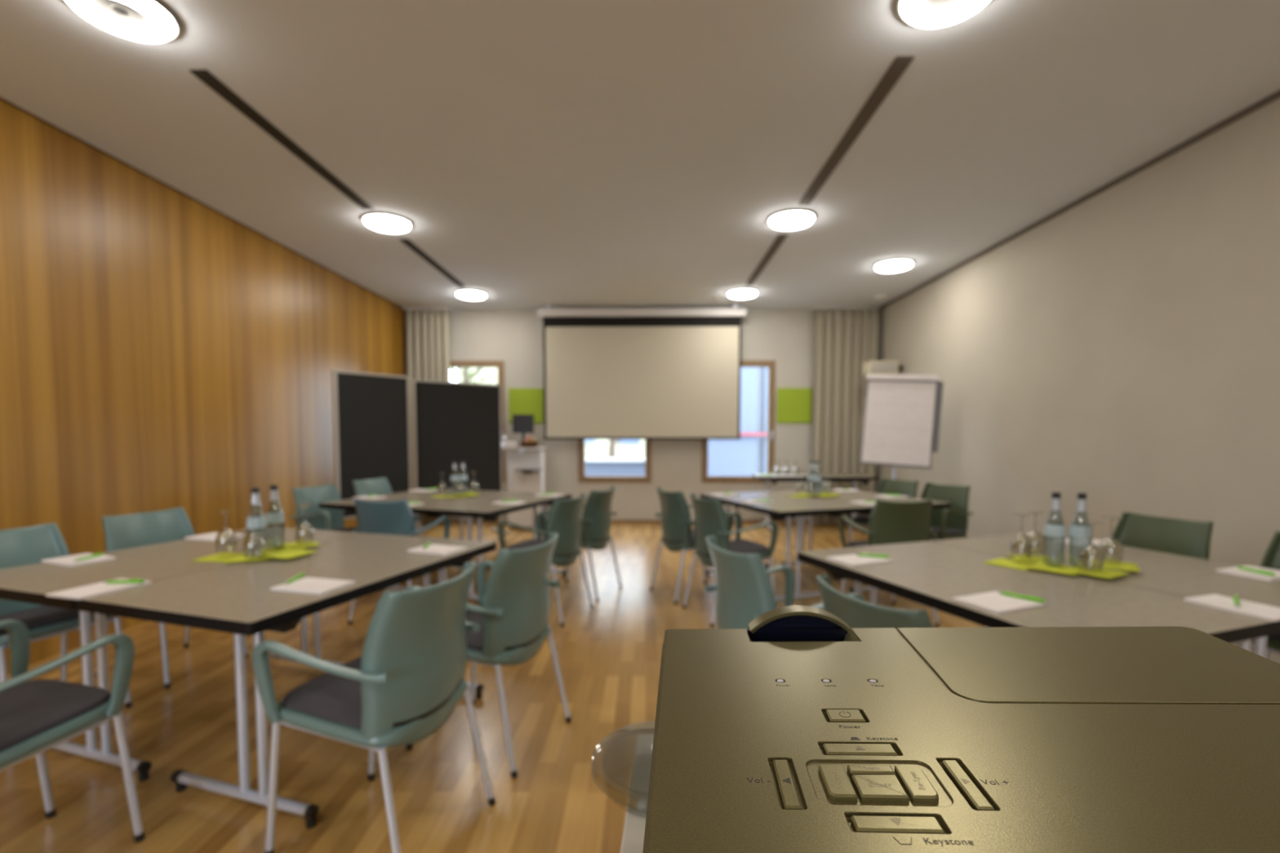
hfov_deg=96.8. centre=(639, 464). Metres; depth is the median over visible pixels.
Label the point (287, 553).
paper napkin
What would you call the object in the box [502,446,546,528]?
trolley
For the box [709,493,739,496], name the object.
notepad
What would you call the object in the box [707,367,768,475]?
window
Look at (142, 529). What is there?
armchair
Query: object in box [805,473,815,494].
wine glass
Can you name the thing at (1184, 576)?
folding table
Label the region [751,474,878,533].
folding table
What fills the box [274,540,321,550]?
paper napkin
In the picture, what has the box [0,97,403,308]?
trim
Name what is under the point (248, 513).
wine glass
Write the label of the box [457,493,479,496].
paper napkin
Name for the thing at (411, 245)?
ceiling vent
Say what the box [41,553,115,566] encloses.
notepad
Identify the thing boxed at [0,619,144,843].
armchair
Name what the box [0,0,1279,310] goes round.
ceiling
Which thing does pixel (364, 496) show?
notepad
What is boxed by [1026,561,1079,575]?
paper napkin
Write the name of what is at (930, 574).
folding table
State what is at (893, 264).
recessed light
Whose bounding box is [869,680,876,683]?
light
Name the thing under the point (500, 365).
window
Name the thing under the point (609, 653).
floor
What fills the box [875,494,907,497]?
notepad
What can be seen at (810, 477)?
water bottle
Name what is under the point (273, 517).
water bottle
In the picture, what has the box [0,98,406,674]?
wall
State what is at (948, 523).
armchair
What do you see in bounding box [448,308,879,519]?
wall
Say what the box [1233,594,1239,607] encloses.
ballpoint pen
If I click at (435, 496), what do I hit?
paper napkin
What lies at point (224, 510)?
wine glass
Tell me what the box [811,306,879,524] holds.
curtain
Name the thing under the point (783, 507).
folding table
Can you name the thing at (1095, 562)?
paper napkin
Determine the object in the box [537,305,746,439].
projection screen
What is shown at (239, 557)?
paper napkin
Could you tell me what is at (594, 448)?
neighbouring house
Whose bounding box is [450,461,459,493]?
water bottle
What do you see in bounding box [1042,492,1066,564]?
water bottle
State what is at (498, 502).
notepad
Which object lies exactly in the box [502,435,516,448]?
telephone
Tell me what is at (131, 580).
ballpoint pen
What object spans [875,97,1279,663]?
wall
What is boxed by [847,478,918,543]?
armchair
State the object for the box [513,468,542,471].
shelf
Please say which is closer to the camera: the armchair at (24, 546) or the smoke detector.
the armchair at (24, 546)
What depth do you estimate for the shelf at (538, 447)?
7.50 m
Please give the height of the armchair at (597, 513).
0.865 m
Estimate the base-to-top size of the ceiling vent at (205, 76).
0.008 m
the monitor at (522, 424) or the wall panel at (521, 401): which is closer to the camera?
the monitor at (522, 424)
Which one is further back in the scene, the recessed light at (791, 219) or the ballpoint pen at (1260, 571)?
the recessed light at (791, 219)
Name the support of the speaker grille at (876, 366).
attached to the wall speaker
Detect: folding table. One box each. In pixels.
[0,526,369,782]
[75,533,496,828]
[318,488,496,591]
[409,491,572,600]
[700,490,870,600]
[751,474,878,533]
[775,488,951,593]
[797,541,1279,643]
[931,532,1279,657]
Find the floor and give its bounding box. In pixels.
[0,522,985,852]
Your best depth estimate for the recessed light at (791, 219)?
4.67 m
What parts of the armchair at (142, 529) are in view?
leg, backrest, leg, leg, leg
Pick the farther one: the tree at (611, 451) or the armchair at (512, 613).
the tree at (611, 451)
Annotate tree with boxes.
[449,368,497,384]
[608,439,621,457]
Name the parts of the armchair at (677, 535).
leg, backrest, armrest, leg, leg, armrest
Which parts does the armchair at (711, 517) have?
leg, backrest, leg, armrest, armrest, leg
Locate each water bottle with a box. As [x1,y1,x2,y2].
[246,487,267,554]
[266,484,284,548]
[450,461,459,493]
[458,460,467,493]
[807,460,815,493]
[812,461,821,494]
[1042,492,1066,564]
[1067,493,1092,566]
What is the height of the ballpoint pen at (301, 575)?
0.014 m
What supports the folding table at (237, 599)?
on the floor
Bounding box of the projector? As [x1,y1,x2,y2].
[642,605,1279,852]
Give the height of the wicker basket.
0.085 m
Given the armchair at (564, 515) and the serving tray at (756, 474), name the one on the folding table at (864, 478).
the serving tray at (756, 474)
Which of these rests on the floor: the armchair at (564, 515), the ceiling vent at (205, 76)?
the armchair at (564, 515)
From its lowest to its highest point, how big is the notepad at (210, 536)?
0.008 m
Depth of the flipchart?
5.93 m
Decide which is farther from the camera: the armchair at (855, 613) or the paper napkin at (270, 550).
the paper napkin at (270, 550)
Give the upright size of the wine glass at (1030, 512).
0.191 m
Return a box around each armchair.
[0,523,132,708]
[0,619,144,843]
[95,507,248,688]
[252,561,495,852]
[289,484,358,532]
[347,497,450,624]
[352,477,422,537]
[403,533,571,778]
[497,493,594,626]
[541,486,622,602]
[649,487,733,604]
[682,493,777,626]
[705,536,865,628]
[816,574,933,629]
[838,498,939,626]
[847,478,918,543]
[920,482,973,541]
[1110,512,1213,559]
[1235,531,1279,659]
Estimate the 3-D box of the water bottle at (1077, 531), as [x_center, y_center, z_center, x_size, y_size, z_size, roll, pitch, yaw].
[1.802,0.267,2.325,0.076,0.297,0.076,0,3,1]
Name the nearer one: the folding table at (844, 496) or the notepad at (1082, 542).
the notepad at (1082, 542)
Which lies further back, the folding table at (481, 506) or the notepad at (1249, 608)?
the folding table at (481, 506)
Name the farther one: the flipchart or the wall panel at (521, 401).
the wall panel at (521, 401)
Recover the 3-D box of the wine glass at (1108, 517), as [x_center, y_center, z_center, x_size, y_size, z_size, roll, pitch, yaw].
[1.966,0.316,2.374,0.083,0.191,0.083,0,3,1]
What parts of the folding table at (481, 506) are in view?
leg, leg, leg, leg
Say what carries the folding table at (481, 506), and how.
on the floor
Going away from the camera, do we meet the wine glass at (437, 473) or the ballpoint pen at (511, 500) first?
the ballpoint pen at (511, 500)
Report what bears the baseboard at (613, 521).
attached to the wall at (515, 338)
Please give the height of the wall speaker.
0.170 m
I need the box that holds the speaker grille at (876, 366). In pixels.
[871,362,896,372]
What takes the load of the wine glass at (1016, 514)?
on the paper napkin at (1023, 558)
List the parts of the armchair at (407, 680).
leg, armrest, seat frame, leg, leg, backrest, armrest, leg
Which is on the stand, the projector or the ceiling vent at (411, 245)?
the projector
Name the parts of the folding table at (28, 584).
leg, leg, leg, leg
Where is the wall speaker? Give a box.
[862,360,902,375]
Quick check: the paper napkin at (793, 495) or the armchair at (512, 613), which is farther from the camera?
the paper napkin at (793, 495)
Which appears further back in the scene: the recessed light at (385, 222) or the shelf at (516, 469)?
the shelf at (516, 469)
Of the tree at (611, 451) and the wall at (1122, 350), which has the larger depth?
the tree at (611, 451)
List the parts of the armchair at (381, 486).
backrest, leg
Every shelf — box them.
[502,446,546,449]
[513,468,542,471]
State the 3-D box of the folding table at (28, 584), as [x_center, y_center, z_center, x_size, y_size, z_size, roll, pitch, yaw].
[-2.103,0.789,2.720,0.841,0.740,1.340,1,3,18]
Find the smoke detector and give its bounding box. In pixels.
[875,294,887,300]
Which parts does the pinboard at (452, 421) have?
leg, panel frame, felt panel, leg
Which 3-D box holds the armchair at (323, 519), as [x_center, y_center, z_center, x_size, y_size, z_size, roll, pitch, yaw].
[-2.567,0.621,4.768,0.539,0.865,0.526,1,3,20]
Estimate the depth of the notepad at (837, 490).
5.62 m
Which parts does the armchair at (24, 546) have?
leg, backrest, seat frame, leg, leg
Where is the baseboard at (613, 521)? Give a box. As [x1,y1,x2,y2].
[452,519,808,523]
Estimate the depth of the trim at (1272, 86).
3.89 m
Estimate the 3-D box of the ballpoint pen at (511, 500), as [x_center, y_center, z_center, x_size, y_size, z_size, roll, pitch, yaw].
[-1.077,0.300,4.655,0.145,0.014,0.012,-2,4,-35]
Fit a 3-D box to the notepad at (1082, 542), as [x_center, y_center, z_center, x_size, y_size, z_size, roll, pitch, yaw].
[2.291,0.403,2.937,0.226,0.008,0.161,-1,3,-21]
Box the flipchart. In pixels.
[858,373,943,479]
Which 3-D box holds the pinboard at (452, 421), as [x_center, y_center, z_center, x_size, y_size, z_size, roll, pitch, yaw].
[-2.263,-0.049,7.138,1.144,1.950,0.460,-3,4,-40]
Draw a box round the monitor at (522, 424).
[512,414,533,447]
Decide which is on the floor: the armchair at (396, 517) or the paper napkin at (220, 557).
the armchair at (396, 517)
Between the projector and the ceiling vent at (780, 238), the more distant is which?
the ceiling vent at (780, 238)
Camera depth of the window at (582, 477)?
8.30 m
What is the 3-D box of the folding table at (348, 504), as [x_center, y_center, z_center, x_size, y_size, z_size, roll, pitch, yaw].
[-2.001,0.662,5.139,0.841,0.740,1.340,1,3,20]
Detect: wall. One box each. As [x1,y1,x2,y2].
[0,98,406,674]
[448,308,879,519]
[585,457,644,475]
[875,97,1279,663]
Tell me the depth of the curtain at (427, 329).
8.07 m
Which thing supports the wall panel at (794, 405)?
attached to the wall at (515, 338)
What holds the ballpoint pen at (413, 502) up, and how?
on the notepad at (417, 504)
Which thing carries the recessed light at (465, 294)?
in the ceiling
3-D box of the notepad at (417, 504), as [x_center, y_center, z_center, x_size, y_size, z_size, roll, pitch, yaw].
[-1.852,0.321,4.502,0.161,0.008,0.226,1,3,17]
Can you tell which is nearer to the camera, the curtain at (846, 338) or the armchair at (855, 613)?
the armchair at (855, 613)
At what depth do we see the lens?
0.37 m
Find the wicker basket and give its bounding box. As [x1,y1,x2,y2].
[519,440,539,448]
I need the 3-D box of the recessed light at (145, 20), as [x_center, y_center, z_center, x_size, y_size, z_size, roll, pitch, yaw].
[-2.176,-1.897,2.385,0.396,0.040,0.396,0,3,1]
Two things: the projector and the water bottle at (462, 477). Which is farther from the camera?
the water bottle at (462, 477)
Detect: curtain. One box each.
[403,307,452,524]
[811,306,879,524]
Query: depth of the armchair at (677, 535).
4.45 m
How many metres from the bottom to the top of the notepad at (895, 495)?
0.014 m
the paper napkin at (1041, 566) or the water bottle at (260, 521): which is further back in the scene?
the water bottle at (260, 521)
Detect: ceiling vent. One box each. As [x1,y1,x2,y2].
[189,69,373,209]
[399,239,466,287]
[744,234,788,285]
[797,55,914,205]
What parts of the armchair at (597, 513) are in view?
armrest, leg, leg, backrest, armrest, leg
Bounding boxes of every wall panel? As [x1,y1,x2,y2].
[508,388,543,422]
[776,387,812,422]
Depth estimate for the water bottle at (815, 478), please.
5.07 m
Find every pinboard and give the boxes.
[331,369,411,519]
[410,378,510,536]
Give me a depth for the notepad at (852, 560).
2.49 m
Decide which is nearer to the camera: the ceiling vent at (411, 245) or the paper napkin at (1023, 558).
the paper napkin at (1023, 558)
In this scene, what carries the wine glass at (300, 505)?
on the paper napkin at (304, 544)
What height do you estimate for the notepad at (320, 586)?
0.008 m
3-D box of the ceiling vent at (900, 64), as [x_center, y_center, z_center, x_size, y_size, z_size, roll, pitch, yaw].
[1.265,-1.975,3.565,0.085,0.008,1.750,0,3,1]
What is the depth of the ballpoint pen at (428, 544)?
2.78 m
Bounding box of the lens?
[748,605,852,633]
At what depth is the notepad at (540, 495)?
5.17 m
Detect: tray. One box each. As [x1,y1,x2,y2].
[754,473,804,476]
[858,462,932,469]
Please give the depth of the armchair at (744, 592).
2.18 m
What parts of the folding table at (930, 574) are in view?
leg, leg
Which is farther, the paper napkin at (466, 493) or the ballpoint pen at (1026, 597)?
the paper napkin at (466, 493)
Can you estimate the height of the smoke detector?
0.045 m
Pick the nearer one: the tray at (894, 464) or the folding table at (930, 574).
the folding table at (930, 574)
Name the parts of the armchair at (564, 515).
armrest, leg, armrest, backrest, leg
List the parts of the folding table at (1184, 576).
leg, leg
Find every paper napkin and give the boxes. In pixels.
[190,552,248,562]
[222,554,269,563]
[250,547,307,555]
[257,549,318,559]
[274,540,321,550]
[429,495,447,497]
[446,494,466,497]
[453,492,474,494]
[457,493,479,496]
[786,494,811,497]
[795,493,813,496]
[809,494,836,497]
[819,493,839,495]
[982,557,1033,570]
[1007,554,1055,563]
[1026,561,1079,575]
[1059,565,1129,578]
[1085,558,1141,572]
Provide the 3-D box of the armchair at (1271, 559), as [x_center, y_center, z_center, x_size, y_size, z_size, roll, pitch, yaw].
[2.754,0.748,2.350,0.539,0.865,0.526,-1,3,-18]
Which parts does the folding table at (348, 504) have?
leg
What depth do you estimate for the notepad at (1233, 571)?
2.27 m
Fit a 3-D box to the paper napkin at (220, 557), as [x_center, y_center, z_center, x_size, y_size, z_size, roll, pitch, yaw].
[-1.888,0.422,2.579,0.166,0.004,0.166,0,3,6]
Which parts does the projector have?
casing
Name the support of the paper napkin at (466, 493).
on the folding table at (348, 504)
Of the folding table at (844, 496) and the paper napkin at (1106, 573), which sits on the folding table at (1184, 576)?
the paper napkin at (1106, 573)
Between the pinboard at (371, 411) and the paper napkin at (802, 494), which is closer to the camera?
the paper napkin at (802, 494)
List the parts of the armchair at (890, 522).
leg, armrest, leg, backrest, armrest, leg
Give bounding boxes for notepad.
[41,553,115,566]
[45,578,151,599]
[184,532,244,541]
[270,577,355,595]
[352,495,386,499]
[407,543,467,555]
[408,488,438,492]
[408,502,423,506]
[492,500,526,504]
[533,493,564,496]
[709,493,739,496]
[740,500,773,503]
[826,553,892,566]
[831,488,861,491]
[849,500,875,505]
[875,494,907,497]
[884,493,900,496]
[952,591,1044,613]
[1053,537,1115,546]
[1183,594,1279,621]
[1216,564,1279,581]
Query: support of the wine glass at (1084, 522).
on the paper napkin at (1106, 573)
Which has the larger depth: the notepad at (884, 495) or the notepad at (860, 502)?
the notepad at (884, 495)
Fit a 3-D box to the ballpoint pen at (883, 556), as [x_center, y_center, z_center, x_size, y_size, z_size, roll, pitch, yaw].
[1.042,0.410,2.556,0.145,0.014,0.012,1,3,22]
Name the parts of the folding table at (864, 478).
leg, leg, leg, leg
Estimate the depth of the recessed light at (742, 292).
7.10 m
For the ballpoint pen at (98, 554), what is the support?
on the notepad at (68, 560)
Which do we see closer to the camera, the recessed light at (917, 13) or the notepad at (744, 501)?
the recessed light at (917, 13)
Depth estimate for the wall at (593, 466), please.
10.32 m
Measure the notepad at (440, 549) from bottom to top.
0.008 m
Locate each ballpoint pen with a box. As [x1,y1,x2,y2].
[72,552,103,561]
[103,578,144,583]
[284,572,305,584]
[408,501,420,503]
[422,541,430,549]
[499,499,516,502]
[752,499,770,501]
[854,553,889,558]
[996,591,1044,603]
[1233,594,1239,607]
[1235,566,1275,576]
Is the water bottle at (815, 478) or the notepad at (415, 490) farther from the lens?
the notepad at (415, 490)
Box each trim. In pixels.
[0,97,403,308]
[871,74,1279,306]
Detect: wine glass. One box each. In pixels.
[214,509,237,553]
[242,512,265,558]
[244,506,265,547]
[294,504,314,545]
[437,472,447,493]
[795,471,804,493]
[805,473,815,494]
[1009,513,1032,559]
[1023,511,1045,555]
[1077,520,1104,572]
[1097,515,1123,564]
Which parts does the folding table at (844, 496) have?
leg, leg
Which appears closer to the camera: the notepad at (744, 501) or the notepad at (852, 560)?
the notepad at (852, 560)
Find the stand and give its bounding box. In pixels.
[620,733,653,852]
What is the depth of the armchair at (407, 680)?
1.68 m
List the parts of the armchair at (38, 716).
armrest, leg, seat frame, armrest, leg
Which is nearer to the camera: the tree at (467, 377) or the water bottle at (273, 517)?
the water bottle at (273, 517)
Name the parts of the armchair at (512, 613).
armrest, leg, seat frame, leg, armrest, backrest, leg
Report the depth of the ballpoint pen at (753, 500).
4.70 m
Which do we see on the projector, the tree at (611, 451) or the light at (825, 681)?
the light at (825, 681)
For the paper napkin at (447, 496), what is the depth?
5.03 m
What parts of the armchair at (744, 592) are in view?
backrest, armrest, armrest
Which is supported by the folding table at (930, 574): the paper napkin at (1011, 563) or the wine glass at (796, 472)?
the paper napkin at (1011, 563)
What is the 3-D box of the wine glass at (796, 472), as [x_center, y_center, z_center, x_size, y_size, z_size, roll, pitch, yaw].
[1.461,0.169,5.189,0.083,0.191,0.083,0,3,1]
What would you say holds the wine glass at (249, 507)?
on the folding table at (28, 584)
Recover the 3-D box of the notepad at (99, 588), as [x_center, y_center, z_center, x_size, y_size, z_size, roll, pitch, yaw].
[-1.945,0.449,2.051,0.161,0.008,0.226,1,3,15]
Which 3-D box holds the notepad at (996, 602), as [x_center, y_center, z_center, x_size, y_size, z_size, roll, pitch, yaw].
[1.189,0.458,1.889,0.226,0.008,0.161,-1,3,-22]
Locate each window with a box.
[449,360,505,482]
[577,439,651,482]
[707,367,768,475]
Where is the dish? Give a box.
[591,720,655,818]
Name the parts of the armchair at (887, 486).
leg, armrest, backrest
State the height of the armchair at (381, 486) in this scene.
0.865 m
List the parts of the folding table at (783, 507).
leg, leg, leg, leg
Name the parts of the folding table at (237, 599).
leg, leg, leg, leg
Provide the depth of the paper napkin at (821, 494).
5.15 m
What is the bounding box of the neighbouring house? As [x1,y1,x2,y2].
[457,367,644,457]
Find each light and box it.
[63,0,181,42]
[360,212,412,232]
[454,289,487,299]
[726,288,758,297]
[767,208,816,229]
[822,679,830,683]
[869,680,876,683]
[873,258,914,271]
[895,0,990,27]
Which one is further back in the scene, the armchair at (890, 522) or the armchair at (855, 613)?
the armchair at (890, 522)
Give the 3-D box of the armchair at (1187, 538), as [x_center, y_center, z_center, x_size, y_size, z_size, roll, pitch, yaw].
[2.590,0.715,2.971,0.539,0.865,0.526,-1,3,-18]
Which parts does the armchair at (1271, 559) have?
seat frame, leg, backrest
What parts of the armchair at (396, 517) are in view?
leg, backrest, leg, leg, armrest, leg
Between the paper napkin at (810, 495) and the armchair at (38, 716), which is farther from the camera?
the paper napkin at (810, 495)
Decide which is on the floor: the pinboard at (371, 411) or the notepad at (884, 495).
the pinboard at (371, 411)
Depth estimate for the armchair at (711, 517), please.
3.98 m

